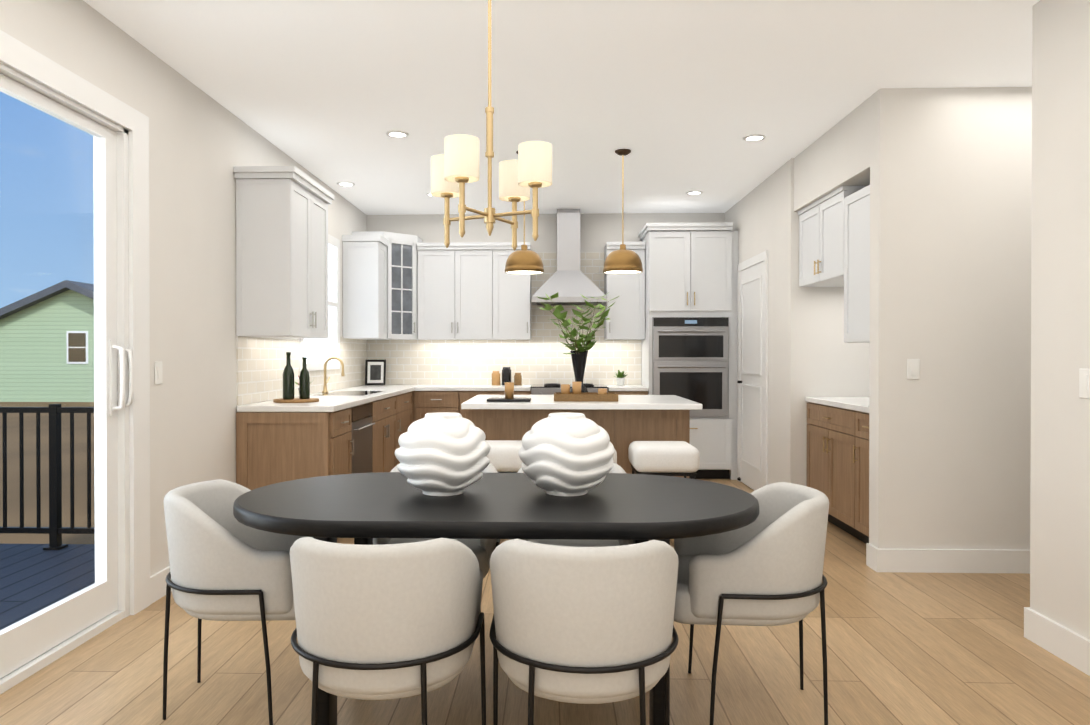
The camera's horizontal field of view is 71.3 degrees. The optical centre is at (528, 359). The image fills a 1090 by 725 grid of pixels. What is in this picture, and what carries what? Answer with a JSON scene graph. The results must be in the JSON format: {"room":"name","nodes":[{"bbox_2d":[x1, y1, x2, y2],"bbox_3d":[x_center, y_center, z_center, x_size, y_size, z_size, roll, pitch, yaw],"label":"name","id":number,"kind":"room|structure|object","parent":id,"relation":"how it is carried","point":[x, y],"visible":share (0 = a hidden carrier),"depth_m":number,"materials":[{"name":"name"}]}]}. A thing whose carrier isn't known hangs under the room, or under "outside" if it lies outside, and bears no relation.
{"room":"kitchen","nodes":[
{"label":"kitchen","id":0,"kind":"room"},
{"bbox_2d":[0,0,366,575],"bbox_3d":[-1.970,-0.157,3.228,0.150,2.740,10.240,0,0,2],"label":"wall","id":1,"kind":"structure","parent":0,"point":[202,143],"depth_m":4.09,"materials":[{"name":"paint"}]},
{"bbox_2d":[0,30,149,693],"bbox_3d":[-1.969,0.018,2.694,0.174,2.395,2.080,0,0,2],"label":"sliding glass door","id":2,"kind":"structure","parent":1,"relation":"in","point":[118,590],"depth_m":3.50,"materials":[{"name":"clear glass"}]},
{"bbox_2d":[155,361,162,384],"bbox_3d":[-1.871,0.069,3.847,0.010,0.116,0.070,0,0,2],"label":"light switch","id":3,"kind":"object","parent":1,"relation":"attached to","point":[158,373],"visible":1,"depth_m":3.84,"materials":[{"name":"white plastic"}]},
{"bbox_2d":[150,566,171,604],"bbox_3d":[-1.856,1.142,4.265,0.016,0.130,1.052,0,0,2],"label":"baseboard","id":4,"kind":"structure","parent":1,"relation":"attached to","point":[158,584],"depth_m":3.82,"materials":[{"name":"white wood"}]},
{"bbox_2d":[233,166,333,338],"bbox_3d":[-1.640,-0.679,5.184,0.388,1.060,0.865,0,0,2],"label":"upper cabinet","id":5,"kind":"object","parent":1,"relation":"attached to","point":[281,252],"visible":1,"depth_m":4.79,"materials":[{"name":"white wood"}]},
{"bbox_2d":[236,336,367,404],"bbox_3d":[-1.792,0.038,6.501,0.008,0.489,3.390,0,0,2],"label":"backsplash","id":6,"kind":"structure","parent":1,"relation":"attached to","point":[260,361],"depth_m":5.50,"materials":[{"name":"tile"}]},
{"bbox_2d":[299,234,339,370],"bbox_3d":[-1.785,-0.507,6.527,0.020,1.200,1.110,0,0,2],"label":"sink window","id":7,"kind":"structure","parent":1,"relation":"in","point":[317,353],"depth_m":6.84,"materials":[{"name":"white glass"}]},
{"bbox_2d":[342,235,388,338],"bbox_3d":[-1.583,-0.692,7.394,0.368,0.980,0.357,0,0,2],"label":"upper cabinet","id":8,"kind":"object","parent":1,"relation":"attached to","point":[364,292],"visible":0.98,"depth_m":7.23,"materials":[{"name":"white wood"}]},
{"bbox_2d":[0,479,1089,724],"bbox_3d":[0.893,1.243,3.150,5.880,0.060,10.240,0,0,2],"label":"floor","id":9,"kind":"structure","parent":0,"point":[932,649],"depth_m":2.93,"materials":[{"name":"brown wood"}]},
{"bbox_2d":[163,479,312,724],"bbox_3d":[-0.986,0.837,2.723,0.578,0.758,0.532,0,0,2],"label":"end chair","id":10,"kind":"object","parent":9,"relation":"on","point":[225,565],"visible":0.77,"depth_m":2.49,"materials":[{"name":"fabric"}]},
{"bbox_2d":[236,406,355,489],"bbox_3d":[-1.533,0.767,5.026,0.612,0.870,0.490,0,0,2],"label":"base cabinet","id":11,"kind":"object","parent":9,"relation":"on","point":[274,447],"depth_m":4.79,"materials":[{"name":"brown wood"}]},
{"bbox_2d":[356,401,375,472],"bbox_3d":[-1.516,0.764,5.577,0.612,0.870,0.725,0,0,2],"label":"dishwasher","id":12,"kind":"object","parent":9,"relation":"on","point":[365,413],"depth_m":5.66,"materials":[{"name":"silver metal"}]},
{"bbox_2d":[290,537,485,724],"bbox_3d":[-0.394,0.841,2.151,0.525,0.758,0.570,0,0,2],"label":"chair","id":13,"kind":"object","parent":9,"relation":"on","point":[387,621],"visible":1,"depth_m":1.91,"materials":[{"name":"fabric"}]},
{"bbox_2d":[376,395,399,472],"bbox_3d":[-1.492,0.759,6.372,0.612,0.870,0.993,0,0,2],"label":"base cabinet","id":14,"kind":"object","parent":9,"relation":"on","point":[387,409],"depth_m":6.37,"materials":[{"name":"brown wood"}]},
{"bbox_2d":[400,392,411,434],"bbox_3d":[-1.468,0.754,7.156,0.612,0.870,0.825,0,0,2],"label":"base cabinet","id":15,"kind":"object","parent":9,"relation":"on","point":[406,398],"depth_m":7.24,"materials":[{"name":"brown wood"}]},
{"bbox_2d":[237,385,417,411],"bbox_3d":[-1.477,0.302,6.475,0.620,0.041,3.405,0,0,2],"label":"countertop","id":16,"kind":"structure","parent":15,"relation":"on","point":[337,400],"depth_m":5.46,"materials":[{"name":"white stone"}]},
{"bbox_2d":[273,352,318,402],"bbox_3d":[-1.586,0.121,5.189,0.300,0.338,0.300,0,0,2],"label":"bottles","id":17,"kind":"object","parent":16,"relation":"on","point":[288,385],"visible":1,"depth_m":5.14,"materials":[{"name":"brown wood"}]},
{"bbox_2d":[322,357,344,392],"bbox_3d":[-1.631,0.130,6.385,0.190,0.306,0.120,0,0,2],"label":"brass faucet","id":18,"kind":"object","parent":16,"relation":"on","point":[325,366],"visible":1,"depth_m":6.34,"materials":[{"name":"gold metal"}]},
{"bbox_2d":[365,360,385,384],"bbox_3d":[-1.603,0.138,7.958,0.210,0.268,0.062,0,0,-18],"label":"photo frame","id":19,"kind":"object","parent":16,"relation":"on","point":[375,372],"visible":1,"depth_m":7.95,"materials":[{"name":"black wood"}]},
{"bbox_2d":[415,385,531,390],"bbox_3d":[-0.543,0.295,7.843,1.144,0.039,0.615,0,0,2],"label":"countertop","id":20,"kind":"structure","parent":15,"relation":"on","point":[420,387],"depth_m":7.54,"materials":[{"name":"white stone"}]},
{"bbox_2d":[492,371,499,384],"bbox_3d":[-0.342,0.198,7.974,0.090,0.150,0.089,0,0,2],"label":"decorative canister","id":21,"kind":"object","parent":20,"relation":"on","point":[495,375],"depth_m":7.94,"materials":[{"name":"wood"}]},
{"bbox_2d":[502,367,510,384],"bbox_3d":[-0.230,0.178,7.990,0.100,0.190,0.098,0,0,2],"label":"decorative canister","id":22,"kind":"object","parent":20,"relation":"on","point":[506,374],"depth_m":7.95,"materials":[{"name":"black ceramic"}]},
{"bbox_2d":[514,373,521,384],"bbox_3d":[-0.112,0.208,7.967,0.080,0.130,0.079,0,0,2],"label":"decorative canister","id":23,"kind":"object","parent":20,"relation":"on","point":[517,377],"depth_m":7.94,"materials":[{"name":"wood"}]},
{"bbox_2d":[373,463,500,612],"bbox_3d":[-0.375,0.834,3.221,0.525,0.758,0.570,0,0,2],"label":"chair","id":24,"kind":"object","parent":9,"relation":"on","point":[482,549],"visible":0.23,"depth_m":3.02,"materials":[{"name":"fabric"}]},
{"bbox_2d":[411,391,466,422],"bbox_3d":[-0.890,0.750,7.867,0.546,0.870,0.608,0,0,2],"label":"base cabinet","id":25,"kind":"object","parent":9,"relation":"on","point":[424,403],"depth_m":7.57,"materials":[{"name":"brown wood"}]},
{"bbox_2d":[233,472,758,724],"bbox_3d":[-0.111,0.844,2.678,1.800,0.745,0.950,0,0,2],"label":"dining table","id":26,"kind":"object","parent":9,"relation":"on","point":[363,508],"visible":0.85,"depth_m":2.40,"materials":[{"name":"black wood"}]},
{"bbox_2d":[395,412,490,495],"bbox_3d":[-0.302,0.331,2.681,0.336,0.278,0.337,0,0,2],"label":"vase","id":27,"kind":"object","parent":26,"relation":"on","point":[441,453],"visible":1,"depth_m":2.56,"materials":[{"name":"white ceramic"}]},
{"bbox_2d":[519,412,613,495],"bbox_3d":[0.133,0.331,2.677,0.336,0.278,0.338,0,0,2],"label":"vase","id":28,"kind":"object","parent":26,"relation":"on","point":[566,454],"visible":1,"depth_m":2.56,"materials":[{"name":"white ceramic"}]},
{"bbox_2d":[467,391,530,419],"bbox_3d":[-0.356,0.750,7.851,0.773,0.870,0.608,0,0,2],"label":"base cabinet","id":29,"kind":"object","parent":9,"relation":"on","point":[470,394],"depth_m":7.55,"materials":[{"name":"brown wood"}]},
{"bbox_2d":[485,440,521,472],"bbox_3d":[-0.177,0.866,4.791,0.400,0.676,0.400,0,0,2],"label":"bar stool","id":30,"kind":"object","parent":9,"relation":"on","point":[503,456],"visible":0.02,"depth_m":4.59,"materials":[{"name":"fabric"}]},
{"bbox_2d":[531,383,607,394],"bbox_3d":[0.413,0.722,7.780,0.754,0.927,0.684,0,0,2],"label":"range","id":31,"kind":"object","parent":9,"relation":"on","point":[545,389],"visible":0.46,"depth_m":7.51,"materials":[{"name":"silver metal"}]},
{"bbox_2d":[510,462,632,546],"bbox_3d":[0.185,0.835,3.199,0.525,0.758,0.570,0,0,2],"label":"chair","id":32,"kind":"object","parent":9,"relation":"on","point":[616,468],"visible":0.04,"depth_m":3.04,"materials":[{"name":"fabric"}]},
{"bbox_2d":[469,409,689,477],"bbox_3d":[0.359,0.763,5.648,1.510,0.870,0.908,0,0,2],"label":"kitchen island","id":33,"kind":"object","parent":9,"relation":"on","point":[624,429],"visible":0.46,"depth_m":5.19,"materials":[{"name":"brown wood"}]},
{"bbox_2d":[461,395,701,409],"bbox_3d":[0.363,0.308,5.546,1.585,0.039,1.110,0,0,2],"label":"island countertop","id":34,"kind":"structure","parent":33,"relation":"on","point":[649,402],"depth_m":5.01,"materials":[{"name":"white stone"}]},
{"bbox_2d":[487,382,530,401],"bbox_3d":[-0.133,0.226,5.266,0.300,0.128,0.200,0,0,2],"label":"tray","id":35,"kind":"object","parent":34,"relation":"on","point":[509,391],"visible":1,"depth_m":5.24,"materials":[{"name":"black wood"}]},
{"bbox_2d":[536,292,618,391],"bbox_3d":[0.371,-0.116,5.667,0.650,0.807,0.728,0,0,2],"label":"vase","id":36,"kind":"object","parent":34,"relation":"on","point":[579,356],"visible":0.88,"depth_m":5.66,"materials":[{"name":"green plant"}]},
{"bbox_2d":[554,382,617,401],"bbox_3d":[0.399,0.223,5.330,0.440,0.132,0.240,0,0,2],"label":"tray","id":37,"kind":"object","parent":34,"relation":"on","point":[577,394],"visible":1,"depth_m":5.21,"materials":[{"name":"wood"}]},
{"bbox_2d":[489,539,678,724],"bbox_3d":[0.152,0.841,2.129,0.525,0.758,0.570,0,0,2],"label":"chair","id":38,"kind":"object","parent":9,"relation":"on","point":[584,625],"visible":1,"depth_m":1.89,"materials":[{"name":"fabric"}]},
{"bbox_2d":[612,449,616,463],"bbox_3d":[0.342,0.866,4.775,0.400,0.676,0.400,0,0,2],"label":"bar stool","id":39,"kind":"object","parent":9,"relation":"on","point":[614,457],"depth_m":4.59,"materials":[{"name":"fabric"}]},
{"bbox_2d":[608,391,647,394],"bbox_3d":[0.996,0.750,7.810,0.392,0.870,0.608,0,0,2],"label":"base cabinet","id":40,"kind":"object","parent":9,"relation":"on","point":[618,392],"depth_m":7.50,"materials":[{"name":"brown wood"}]},
{"bbox_2d":[605,385,648,390],"bbox_3d":[0.996,0.295,7.796,0.392,0.039,0.615,0,0,2],"label":"countertop","id":41,"kind":"structure","parent":40,"relation":"on","point":[610,387],"depth_m":7.49,"materials":[{"name":"white stone"}]},
{"bbox_2d":[614,370,626,385],"bbox_3d":[0.961,0.189,7.894,0.153,0.169,0.130,0,0,2],"label":"decorative plant","id":42,"kind":"object","parent":41,"relation":"on","point":[620,379],"visible":0.98,"depth_m":7.87,"materials":[{"name":"green plant"}]},
{"bbox_2d":[628,441,699,478],"bbox_3d":[0.842,0.866,4.760,0.400,0.676,0.400,0,0,2],"label":"bar stool","id":43,"kind":"object","parent":9,"relation":"on","point":[672,458],"visible":0.62,"depth_m":4.57,"materials":[{"name":"fabric"}]},
{"bbox_2d":[638,222,737,479],"bbox_3d":[1.615,-0.074,7.738,0.910,2.520,0.702,0,0,2],"label":"tall cabinet","id":44,"kind":"object","parent":9,"relation":"on","point":[689,346],"visible":0.88,"depth_m":7.45,"materials":[{"name":"white wood"}]},
{"bbox_2d":[674,482,828,724],"bbox_3d":[0.747,0.838,2.675,0.577,0.758,0.531,0,0,2],"label":"end chair","id":45,"kind":"object","parent":9,"relation":"on","point":[765,568],"visible":0.83,"depth_m":2.45,"materials":[{"name":"fabric"}]},
{"bbox_2d":[806,402,868,543],"bbox_3d":[2.419,0.766,5.132,0.666,0.870,1.396,0,0,2],"label":"base cabinet","id":46,"kind":"object","parent":9,"relation":"on","point":[837,471],"visible":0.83,"depth_m":5.15,"materials":[{"name":"brown wood"}]},
{"bbox_2d":[805,397,868,412],"bbox_3d":[2.428,0.311,5.129,0.648,0.039,1.396,0,0,2],"label":"countertop","id":47,"kind":"structure","parent":46,"relation":"on","point":[860,404],"depth_m":5.29,"materials":[{"name":"white stone"}]},
{"bbox_2d":[870,544,1029,573],"bbox_3d":[2.861,1.141,4.282,1.776,0.130,0.016,0,0,2],"label":"baseboard","id":48,"kind":"structure","parent":9,"relation":"on","point":[881,560],"depth_m":4.29,"materials":[{"name":"white wood"}]},
{"bbox_2d":[367,213,724,384],"bbox_3d":[1.121,-0.187,8.182,5.730,2.740,0.150,0,0,2],"label":"wall","id":49,"kind":"structure","parent":0,"point":[598,231],"depth_m":8.13,"materials":[{"name":"paint"}]},
{"bbox_2d":[352,231,422,339],"bbox_3d":[-1.449,-0.740,7.876,0.606,1.070,0.607,0,0,2],"label":"upper cabinet","id":50,"kind":"object","parent":49,"relation":"attached to","point":[402,280],"visible":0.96,"depth_m":7.69,"materials":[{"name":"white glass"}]},
{"bbox_2d":[417,242,530,339],"bbox_3d":[-0.558,-0.701,7.961,1.163,0.990,0.383,0,0,2],"label":"upper cabinet","id":51,"kind":"object","parent":49,"relation":"attached to","point":[470,291],"visible":1,"depth_m":7.81,"materials":[{"name":"white wood"}]},
{"bbox_2d":[368,252,640,384],"bbox_3d":[-0.256,-0.437,8.143,2.920,1.419,0.008,0,0,2],"label":"backsplash","id":52,"kind":"structure","parent":49,"relation":"attached to","point":[539,357],"depth_m":8.13,"materials":[{"name":"tile"}]},
{"bbox_2d":[531,209,606,304],"bbox_3d":[0.416,-1.062,7.871,0.760,0.981,0.497,0,0,2],"label":"range hood","id":53,"kind":"object","parent":49,"relation":"attached to","point":[568,281],"visible":1,"depth_m":7.80,"materials":[{"name":"silver metal"}]},
{"bbox_2d":[604,242,645,339],"bbox_3d":[1.000,-0.700,7.914,0.392,0.990,0.383,0,0,2],"label":"upper cabinet","id":54,"kind":"object","parent":49,"relation":"attached to","point":[626,316],"visible":0.88,"depth_m":7.76,"materials":[{"name":"white wood"}]},
{"bbox_2d":[83,0,1039,214],"bbox_3d":[0.893,-1.577,3.133,5.880,0.100,10.240,0,0,2],"label":"ceiling","id":55,"kind":"structure","parent":0,"point":[679,99],"depth_m":4.12,"materials":[{"name":"paint"}]},
{"bbox_2d":[337,182,354,185],"bbox_3d":[-1.610,-1.543,6.701,0.156,0.008,0.156,0,0,2],"label":"recessed light","id":56,"kind":"object","parent":55,"relation":"in","point":[345,183],"visible":1,"depth_m":6.69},
{"bbox_2d":[386,131,408,137],"bbox_3d":[-0.895,-1.534,5.188,0.156,0.008,0.156,0,0,2],"label":"recessed light","id":57,"kind":"object","parent":55,"relation":"in","point":[398,134],"visible":0.98,"depth_m":5.19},
{"bbox_2d":[431,0,551,250],"bbox_3d":[-0.136,-0.963,2.668,0.371,1.119,0.371,0,0,-17],"label":"dining chandelier","id":58,"kind":"object","parent":55,"relation":"hanging from","point":[455,167],"visible":1,"depth_m":2.60,"materials":[{"name":"gold metal"}]},
{"bbox_2d":[505,151,543,274],"bbox_3d":[-0.031,-1.091,5.645,0.292,0.899,0.292,0,0,2],"label":"pendant light","id":59,"kind":"object","parent":55,"relation":"hanging from","point":[524,260],"visible":0.92,"depth_m":5.55,"materials":[{"name":"brown metal"}]},
{"bbox_2d":[603,149,642,274],"bbox_3d":[0.699,-1.091,5.623,0.292,0.899,0.292,0,0,2],"label":"pendant light","id":60,"kind":"object","parent":55,"relation":"hanging from","point":[622,260],"visible":1,"depth_m":5.55,"materials":[{"name":"brown metal"}]},
{"bbox_2d":[686,191,702,194],"bbox_3d":[1.543,-1.546,7.066,0.156,0.008,0.156,0,0,2],"label":"recessed light","id":61,"kind":"object","parent":55,"relation":"in","point":[694,192],"visible":0.98,"depth_m":7.05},
{"bbox_2d":[743,134,765,140],"bbox_3d":[1.569,-1.535,5.274,0.156,0.008,0.156,0,0,2],"label":"recessed light","id":62,"kind":"object","parent":55,"relation":"in","point":[756,137],"visible":0.94,"depth_m":5.26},
{"bbox_2d":[725,158,869,490],"bbox_3d":[2.489,-0.180,6.945,0.880,2.740,2.240,0,0,2],"label":"wall","id":63,"kind":"structure","parent":0,"point":[811,353],"depth_m":5.84,"materials":[{"name":"paint"}]},
{"bbox_2d":[737,250,767,489],"bbox_3d":[2.034,0.133,6.941,0.074,2.115,0.990,0,0,2],"label":"door","id":64,"kind":"structure","parent":63,"relation":"attached to","point":[752,392],"depth_m":6.88,"materials":[{"name":"white wood"}]},
{"bbox_2d":[794,87,1031,549],"bbox_3d":[2.952,-0.168,5.050,1.880,2.740,1.540,0,0,2],"label":"wall","id":65,"kind":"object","parent":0,"point":[945,174],"visible":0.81,"depth_m":4.30,"materials":[{"name":"paint"}]},
{"bbox_2d":[798,185,869,342],"bbox_3d":[2.389,-0.618,5.125,0.726,1.018,1.396,0,0,2],"label":"upper cabinet","id":66,"kind":"object","parent":65,"relation":"attached to","point":[834,238],"visible":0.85,"depth_m":4.93,"materials":[{"name":"white wood"}]},
{"bbox_2d":[907,359,919,378],"bbox_3d":[2.179,0.056,4.298,0.070,0.116,0.010,0,0,2],"label":"light switch","id":67,"kind":"object","parent":65,"relation":"attached to","point":[913,368],"visible":1,"depth_m":4.30,"materials":[{"name":"white plastic"}]},
{"bbox_2d":[1030,0,1089,639],"bbox_3d":[2.870,-0.142,0.691,1.540,2.740,5.160,0,0,2],"label":"wall","id":68,"kind":"structure","parent":0,"point":[1060,448],"depth_m":3.10,"materials":[{"name":"paint"}]},
{"bbox_2d":[1024,607,1089,675],"bbox_3d":[2.093,1.163,0.730,0.016,0.130,5.176,0,0,2],"label":"baseboard","id":69,"kind":"structure","parent":68,"relation":"attached to","point":[1067,645],"depth_m":3.10,"materials":[{"name":"white wood"}]},
{"bbox_2d":[1079,368,1089,398],"bbox_3d":[2.161,0.095,2.905,0.010,0.116,0.162,0,0,2],"label":"light switch","id":70,"kind":"object","parent":68,"relation":"attached to","point":[1084,383],"visible":1,"depth_m":2.95,"materials":[{"name":"white plastic"}]},
{"label":"outside","id":71,"kind":"structure","parent":0,"visible":0},
{"bbox_2d":[0,402,94,543],"bbox_3d":[-79.308,1.758,62.237,158.018,0.100,200.000,0,0,2],"label":"ground","id":72,"kind":"structure","parent":71,"point":[13,470],"depth_m":13.31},
{"bbox_2d":[0,280,93,401],"bbox_3d":[-19.879,-0.815,39.413,11.300,5.320,12.900,0,0,2],"label":"house","id":73,"kind":"structure","parent":72,"relation":"on","point":[15,379],"depth_m":33.44,"materials":[{"name":"green wood"}]},
{"bbox_2d":[0,544,94,629],"bbox_3d":[-3.707,1.659,2.251,3.258,0.820,5.660,0,0,2],"label":"deck","id":74,"kind":"object","parent":72,"relation":"on","point":[34,575],"depth_m":4.32,"materials":[{"name":"wood"}]},
{"bbox_2d":[0,404,94,549],"bbox_3d":[-3.667,0.779,2.215,3.160,0.940,5.600,0,0,2],"label":"railing","id":75,"kind":"object","parent":74,"relation":"on","point":[55,524],"depth_m":4.94,"materials":[{"name":"black metal"}]}
]}

